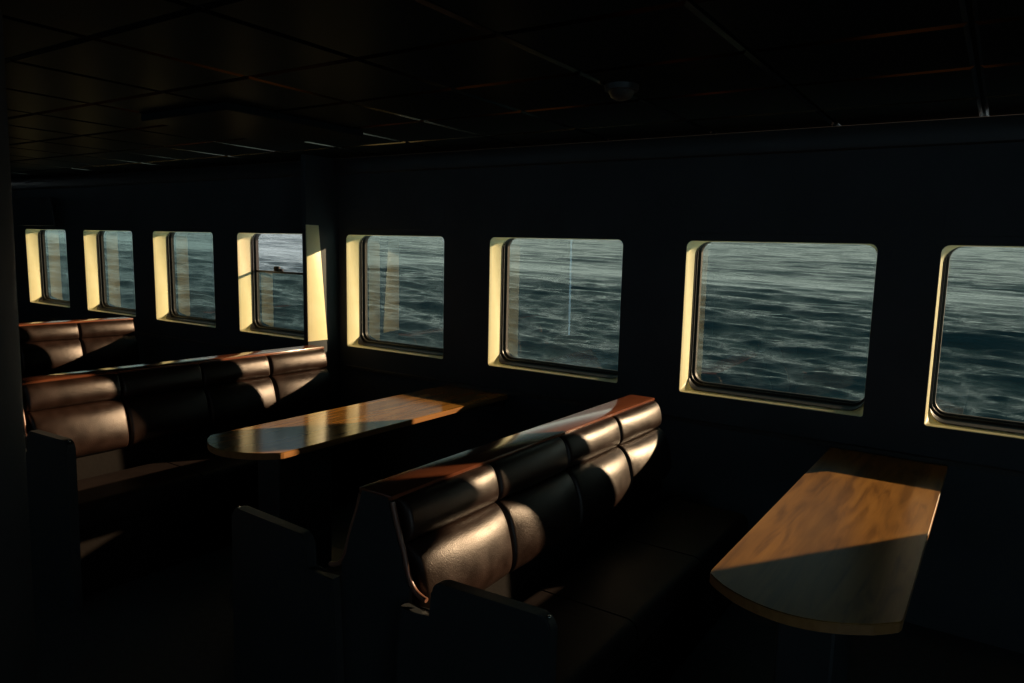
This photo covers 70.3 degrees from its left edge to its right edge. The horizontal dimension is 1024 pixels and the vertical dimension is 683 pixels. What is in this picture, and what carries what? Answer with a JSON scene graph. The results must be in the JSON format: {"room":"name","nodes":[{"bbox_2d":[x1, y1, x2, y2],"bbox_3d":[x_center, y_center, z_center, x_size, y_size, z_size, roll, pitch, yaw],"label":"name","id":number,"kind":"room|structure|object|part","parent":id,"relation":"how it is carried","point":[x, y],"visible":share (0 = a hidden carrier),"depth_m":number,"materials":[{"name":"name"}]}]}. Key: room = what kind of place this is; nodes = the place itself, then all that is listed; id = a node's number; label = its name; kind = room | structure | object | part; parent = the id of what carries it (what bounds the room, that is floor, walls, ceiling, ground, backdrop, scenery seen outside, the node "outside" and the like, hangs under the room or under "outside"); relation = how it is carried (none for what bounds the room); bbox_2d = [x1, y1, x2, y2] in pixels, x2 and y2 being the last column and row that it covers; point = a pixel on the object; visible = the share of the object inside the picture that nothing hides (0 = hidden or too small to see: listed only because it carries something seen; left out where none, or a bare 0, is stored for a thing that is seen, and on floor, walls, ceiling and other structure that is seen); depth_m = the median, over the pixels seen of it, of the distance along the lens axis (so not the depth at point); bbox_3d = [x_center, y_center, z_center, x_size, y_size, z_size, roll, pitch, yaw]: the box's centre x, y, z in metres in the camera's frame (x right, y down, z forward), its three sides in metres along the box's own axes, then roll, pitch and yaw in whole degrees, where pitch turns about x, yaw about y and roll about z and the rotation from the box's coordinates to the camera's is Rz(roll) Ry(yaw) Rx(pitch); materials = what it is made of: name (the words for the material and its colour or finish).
{"room":"ship interior","nodes":[
{"label":"ship interior","id":0,"kind":"room"},
{"bbox_2d":[0,0,1023,179],"bbox_3d":[-2.725,-1.059,2.342,13.300,0.120,6.900,6,8,34],"label":"ceiling","id":1,"kind":"structure","parent":0,"point":[416,76],"depth_m":2.50,"materials":[{"name":"grey metal"}]},
{"bbox_2d":[141,102,362,143],"bbox_3d":[-1.318,-1.112,3.753,0.700,0.035,0.830,6,8,34],"label":"ceiling box","id":2,"kind":"object","parent":1,"relation":"attached to","point":[224,118],"visible":1,"depth_m":3.62,"materials":[{"name":"black"}]},
{"bbox_2d":[604,81,638,100],"bbox_3d":[0.405,-0.920,2.694,0.128,0.055,0.128,6,8,34],"label":"smoke detector","id":3,"kind":"object","parent":1,"relation":"attached to","point":[619,90],"visible":1,"depth_m":2.66,"materials":[{"name":"plastic"}]},
{"bbox_2d":[12,142,1023,653],"bbox_3d":[-0.912,-0.140,5.213,13.100,2.300,0.477,6,8,34],"label":"wall","id":4,"kind":"structure","parent":0,"point":[911,204],"depth_m":3.93,"materials":[{"name":"paint"}]},
{"bbox_2d":[25,229,69,307],"bbox_3d":[-4.974,-0.812,7.943,0.912,0.819,0.199,6,8,34],"label":"window","id":5,"kind":"structure","parent":4,"relation":"in","point":[47,263],"depth_m":8.14,"materials":[{"name":"beige paint"}]},
{"bbox_3d":[-4.925,-0.835,8.001,0.886,0.784,0.012,6,8,34],"label":"pane","id":6,"kind":"part","parent":5,"relation":"part of","materials":[{"name":"clear glass"}]},
{"bbox_2d":[83,230,135,316],"bbox_3d":[-3.914,-0.692,7.235,0.912,0.819,0.199,6,8,34],"label":"window","id":7,"kind":"structure","parent":4,"relation":"in","point":[109,264],"depth_m":7.42,"materials":[{"name":"beige paint"}]},
{"bbox_3d":[-3.865,-0.715,7.293,0.886,0.784,0.012,6,8,34],"label":"pane","id":8,"kind":"part","parent":7,"relation":"part of","materials":[{"name":"clear glass"}]},
{"bbox_2d":[153,231,215,327],"bbox_3d":[-2.867,-0.574,6.536,0.912,0.819,0.199,6,8,34],"label":"window","id":9,"kind":"structure","parent":4,"relation":"in","point":[183,261],"depth_m":6.71,"materials":[{"name":"clear glass"}]},
{"bbox_3d":[-2.818,-0.597,6.594,0.886,0.784,0.012,6,8,34],"label":"pane","id":10,"kind":"part","parent":9,"relation":"part of","materials":[{"name":"clear glass"}]},
{"bbox_2d":[237,233,303,339],"bbox_3d":[-1.834,-0.456,5.846,0.912,0.816,0.199,6,8,34],"label":"window","id":11,"kind":"structure","parent":4,"relation":"in","point":[252,317],"depth_m":6.08,"materials":[{"name":"beige paint"}]},
{"bbox_3d":[-1.789,-0.323,5.926,0.886,0.466,0.007,6,8,34],"label":"pane","id":12,"kind":"part","parent":11,"relation":"part of","materials":[{"name":"clear glass"}]},
{"bbox_3d":[-1.785,-0.553,5.892,0.886,0.018,0.026,6,8,34],"label":"sash rail","id":13,"kind":"part","parent":11,"relation":"part of","materials":[{"name":"black metal"}]},
{"bbox_2d":[305,225,326,341],"bbox_3d":[-1.391,-0.413,5.182,0.010,0.820,0.191,6,8,34],"label":"trim","id":14,"kind":"structure","parent":4,"relation":"attached to","point":[316,316],"depth_m":5.16,"materials":[{"name":"beige paint"}]},
{"bbox_2d":[301,154,340,409],"bbox_3d":[-1.374,-0.163,5.288,0.046,2.299,0.353,6,8,34],"label":"pillar","id":15,"kind":"structure","parent":4,"relation":"attached to","point":[319,183],"depth_m":5.22,"materials":[{"name":"beige paint"}]},
{"bbox_2d":[346,235,443,358],"bbox_3d":[-0.778,-0.338,5.141,0.912,0.819,0.199,6,8,34],"label":"window","id":16,"kind":"structure","parent":4,"relation":"in","point":[356,245],"depth_m":5.37,"materials":[{"name":"beige paint"}]},
{"bbox_2d":[11,114,1023,189],"bbox_3d":[-0.830,-1.207,4.946,12.830,0.108,0.059,6,8,34],"label":"trim","id":17,"kind":"structure","parent":4,"relation":"attached to","point":[1001,128],"depth_m":3.90,"materials":[{"name":"black"}]},
{"bbox_2d":[18,313,1023,477],"bbox_3d":[-0.841,0.228,5.128,12.780,0.025,0.026,6,8,34],"label":"trim","id":18,"kind":"structure","parent":4,"relation":"attached to","point":[1002,471],"depth_m":3.84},
{"bbox_2d":[488,237,622,382],"bbox_3d":[0.285,-0.218,4.431,0.912,0.819,0.199,6,8,34],"label":"window","id":19,"kind":"structure","parent":4,"relation":"in","point":[499,355],"depth_m":4.65,"materials":[{"name":"beige paint"}]},
{"bbox_2d":[679,241,877,416],"bbox_3d":[1.346,-0.098,3.723,0.912,0.819,0.199,6,8,34],"label":"window","id":20,"kind":"structure","parent":4,"relation":"in","point":[690,382],"depth_m":3.91,"materials":[{"name":"beige paint"}]},
{"bbox_2d":[924,245,1023,438],"bbox_3d":[2.312,0.011,3.078,0.912,0.819,0.199,6,8,34],"label":"window","id":21,"kind":"structure","parent":4,"relation":"in","point":[934,416],"depth_m":3.31,"materials":[{"name":"beige paint"}]},
{"bbox_2d":[33,476,1023,682],"bbox_3d":[-2.797,1.332,2.639,13.300,0.100,6.900,6,8,34],"label":"floor","id":22,"kind":"structure","parent":0,"point":[174,624],"depth_m":3.14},
{"bbox_2d":[0,10,37,682],"bbox_3d":[-1.654,0.214,2.171,0.400,2.300,0.200,6,8,34],"label":"pillar","id":23,"kind":"structure","parent":22,"relation":"on","point":[18,656],"depth_m":2.13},
{"bbox_2d":[19,317,138,377],"bbox_3d":[-4.046,0.351,5.865,1.280,0.978,1.970,6,8,34],"label":"bench","id":24,"kind":"object","parent":22,"relation":"on","point":[49,347],"visible":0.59,"depth_m":6.12,"materials":[{"name":"brown leather"}]},
{"bbox_2d":[19,323,78,342],"bbox_3d":[-3.816,-0.067,5.982,0.092,0.143,0.473,6,8,34],"label":"cushion","id":25,"kind":"object","parent":24,"relation":"on","point":[31,332],"depth_m":5.96,"materials":[{"name":"brown leather"}]},
{"bbox_2d":[20,339,83,376],"bbox_3d":[-3.783,0.131,5.980,0.139,0.267,0.473,6,8,34],"label":"cushion","id":26,"kind":"object","parent":24,"relation":"on","point":[39,357],"depth_m":5.93,"materials":[{"name":"brown leather"}]},
{"bbox_2d":[77,320,134,338],"bbox_3d":[-3.549,-0.108,6.375,0.092,0.143,0.473,6,8,34],"label":"cushion","id":27,"kind":"object","parent":24,"relation":"on","point":[86,329],"depth_m":6.34,"materials":[{"name":"brown leather"}]},
{"bbox_2d":[79,335,138,369],"bbox_3d":[-3.515,0.090,6.373,0.139,0.267,0.473,6,8,34],"label":"cushion","id":28,"kind":"object","parent":24,"relation":"on","point":[97,351],"depth_m":6.31,"materials":[{"name":"brown leather"}]},
{"bbox_2d":[22,345,374,612],"bbox_3d":[-1.938,0.598,4.388,1.280,0.976,1.970,6,8,34],"label":"bench","id":29,"kind":"object","parent":22,"relation":"on","point":[124,483],"visible":0.9,"depth_m":3.83,"materials":[{"name":"brown leather"}]},
{"bbox_3d":[-2.176,0.806,3.398,0.540,0.794,0.038,6,8,34],"label":"armrest","id":30,"kind":"part","parent":29,"relation":"part of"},
{"bbox_2d":[22,374,120,412],"bbox_3d":[-2.239,0.262,3.724,0.092,0.143,0.459,6,8,34],"label":"cushion","id":31,"kind":"object","parent":29,"relation":"on","point":[76,392],"depth_m":3.68,"materials":[{"name":"brown leather"}]},
{"bbox_2d":[25,399,128,456],"bbox_3d":[-2.206,0.459,3.721,0.139,0.266,0.459,6,8,34],"label":"cushion","id":32,"kind":"object","parent":29,"relation":"on","point":[96,427],"depth_m":3.71,"materials":[{"name":"brown leather"}]},
{"bbox_2d":[77,461,202,528],"bbox_3d":[-1.974,0.763,3.684,0.410,0.119,0.629,6,8,34],"label":"seat cushion","id":33,"kind":"object","parent":29,"relation":"on","point":[107,498],"depth_m":3.62,"materials":[{"name":"leather"}]},
{"bbox_2d":[117,364,202,398],"bbox_3d":[-1.976,0.222,4.112,0.092,0.143,0.473,6,8,34],"label":"cushion","id":34,"kind":"object","parent":29,"relation":"on","point":[161,381],"depth_m":4.07,"materials":[{"name":"brown leather"}]},
{"bbox_2d":[121,387,209,446],"bbox_3d":[-1.942,0.419,4.109,0.139,0.266,0.473,6,8,34],"label":"cushion","id":35,"kind":"object","parent":29,"relation":"on","point":[160,416],"depth_m":4.06,"materials":[{"name":"brown leather"}]},
{"bbox_2d":[164,450,257,493],"bbox_3d":[-1.618,0.709,4.208,0.410,0.119,0.629,6,8,34],"label":"seat cushion","id":36,"kind":"object","parent":29,"relation":"on","point":[216,473],"depth_m":4.00,"materials":[{"name":"leather"}]},
{"bbox_3d":[-1.653,0.936,4.262,0.385,0.354,1.900,6,8,34],"label":"seat","id":37,"kind":"part","parent":29,"relation":"part of","materials":[{"name":"brown leather"}]},
{"bbox_2d":[198,356,269,385],"bbox_3d":[-1.708,0.181,4.505,0.092,0.143,0.473,6,8,34],"label":"cushion","id":38,"kind":"object","parent":29,"relation":"on","point":[231,370],"depth_m":4.47,"materials":[{"name":"brown leather"}]},
{"bbox_2d":[202,377,276,429],"bbox_3d":[-1.675,0.379,4.503,0.139,0.266,0.473,6,8,34],"label":"cushion","id":39,"kind":"object","parent":29,"relation":"on","point":[234,403],"depth_m":4.45,"materials":[{"name":"brown leather"}]},
{"bbox_2d":[266,349,326,375],"bbox_3d":[-1.441,0.141,4.899,0.092,0.143,0.473,6,8,34],"label":"cushion","id":40,"kind":"object","parent":29,"relation":"on","point":[291,362],"depth_m":4.86,"materials":[{"name":"brown leather"}]},
{"bbox_2d":[269,368,332,416],"bbox_3d":[-1.408,0.338,4.896,0.139,0.266,0.473,6,8,34],"label":"cushion","id":41,"kind":"object","parent":29,"relation":"on","point":[301,391],"depth_m":4.84,"materials":[{"name":"brown leather"}]},
{"bbox_2d":[332,435,374,456],"bbox_3d":[-1.261,0.654,4.733,0.410,0.119,0.629,6,8,34],"label":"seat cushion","id":42,"kind":"object","parent":29,"relation":"on","point":[362,444],"depth_m":4.73,"materials":[{"name":"leather"}]},
{"bbox_2d":[207,385,507,597],"bbox_3d":[-0.760,0.780,3.981,0.489,0.787,1.868,6,8,34],"label":"table","id":43,"kind":"object","parent":22,"relation":"on","point":[293,455],"visible":0.76,"depth_m":3.55,"materials":[{"name":"brown wood"}]},
{"bbox_2d":[232,395,747,682],"bbox_3d":[0.107,0.841,2.996,1.280,0.960,1.970,6,8,34],"label":"bench","id":44,"kind":"object","parent":22,"relation":"on","point":[550,552],"visible":1,"depth_m":2.44,"materials":[{"name":"brown leather"}]},
{"bbox_3d":[-0.742,0.977,2.416,0.540,0.781,0.038,6,8,34],"label":"armrest","id":45,"kind":"part","parent":44,"relation":"part of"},
{"bbox_2d":[325,564,341,589],"bbox_3d":[-0.549,0.934,2.707,0.410,0.117,0.629,6,8,34],"label":"seat cushion","id":46,"kind":"object","parent":44,"relation":"on","point":[337,570],"depth_m":2.75,"materials":[{"name":"leather"}]},
{"bbox_3d":[-0.417,0.894,2.220,0.300,0.893,0.015,6,8,34],"label":"panel","id":47,"kind":"part","parent":44,"relation":"part of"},
{"bbox_2d":[394,464,498,541],"bbox_3d":[-0.194,0.511,2.333,0.092,0.140,0.459,6,8,34],"label":"cushion","id":48,"kind":"object","parent":44,"relation":"on","point":[436,507],"depth_m":2.28,"materials":[{"name":"brown leather"}]},
{"bbox_2d":[405,503,511,608],"bbox_3d":[-0.160,0.705,2.330,0.139,0.262,0.459,6,8,34],"label":"cushion","id":49,"kind":"object","parent":44,"relation":"on","point":[474,549],"depth_m":2.27,"materials":[{"name":"brown leather"}]},
{"bbox_3d":[-0.130,1.046,2.007,0.540,0.781,0.038,6,8,34],"label":"armrest","id":50,"kind":"part","parent":44,"relation":"part of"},
{"bbox_2d":[489,437,567,500],"bbox_3d":[0.070,0.471,2.721,0.092,0.140,0.473,6,8,34],"label":"cushion","id":51,"kind":"object","parent":44,"relation":"on","point":[525,470],"depth_m":2.67,"materials":[{"name":"brown leather"}]},
{"bbox_2d":[494,471,579,572],"bbox_3d":[0.103,0.665,2.718,0.139,0.262,0.473,6,8,34],"label":"cushion","id":52,"kind":"object","parent":44,"relation":"on","point":[540,515],"depth_m":2.64,"materials":[{"name":"brown leather"}]},
{"bbox_2d":[523,591,636,682],"bbox_3d":[0.071,1.004,2.292,0.410,0.117,0.629,6,8,34],"label":"seat cushion","id":53,"kind":"object","parent":44,"relation":"on","point":[592,643],"depth_m":2.35,"materials":[{"name":"leather"}]},
{"bbox_2d":[559,417,619,468],"bbox_3d":[0.337,0.430,3.114,0.092,0.140,0.473,6,8,34],"label":"cushion","id":54,"kind":"object","parent":44,"relation":"on","point":[590,442],"depth_m":3.07,"materials":[{"name":"brown leather"}]},
{"bbox_2d":[563,446,630,530],"bbox_3d":[0.371,0.625,3.112,0.139,0.262,0.473,6,8,34],"label":"cushion","id":55,"kind":"object","parent":44,"relation":"on","point":[602,480],"depth_m":3.03,"materials":[{"name":"brown leather"}]},
{"bbox_2d":[539,537,701,648],"bbox_3d":[0.428,0.950,2.817,0.410,0.117,0.629,6,8,34],"label":"seat cushion","id":56,"kind":"object","parent":44,"relation":"on","point":[637,583],"depth_m":2.74,"materials":[{"name":"leather"}]},
{"bbox_2d":[613,401,661,444],"bbox_3d":[0.605,0.390,3.508,0.092,0.140,0.473,6,8,34],"label":"cushion","id":57,"kind":"object","parent":44,"relation":"on","point":[638,422],"depth_m":3.46,"materials":[{"name":"brown leather"}]},
{"bbox_2d":[617,427,670,499],"bbox_3d":[0.638,0.584,3.505,0.139,0.262,0.473,6,8,34],"label":"cushion","id":58,"kind":"object","parent":44,"relation":"on","point":[647,454],"depth_m":3.42,"materials":[{"name":"brown leather"}]},
{"bbox_3d":[0.393,1.174,2.870,0.385,0.348,1.900,6,8,34],"label":"seat","id":59,"kind":"part","parent":44,"relation":"part of","materials":[{"name":"brown leather"}]},
{"bbox_2d":[617,498,747,581],"bbox_3d":[0.784,0.896,3.341,0.410,0.117,0.629,6,8,34],"label":"seat cushion","id":60,"kind":"object","parent":44,"relation":"on","point":[705,534],"depth_m":3.27,"materials":[{"name":"leather"}]},
{"bbox_2d":[709,447,947,682],"bbox_3d":[1.211,1.002,2.665,0.489,0.787,1.868,6,8,34],"label":"table","id":61,"kind":"object","parent":22,"relation":"on","point":[839,556],"visible":1,"depth_m":2.21,"materials":[{"name":"brown wood"}]},
{"label":"outside","id":62,"kind":"structure","parent":0,"visible":0},
{"bbox_2d":[258,234,1023,421],"bbox_3d":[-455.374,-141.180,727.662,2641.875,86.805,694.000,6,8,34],"label":"sea","id":63,"kind":"structure","parent":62,"point":[785,317],"depth_m":49.35,"materials":[{"name":"teal liquid"}]}
]}

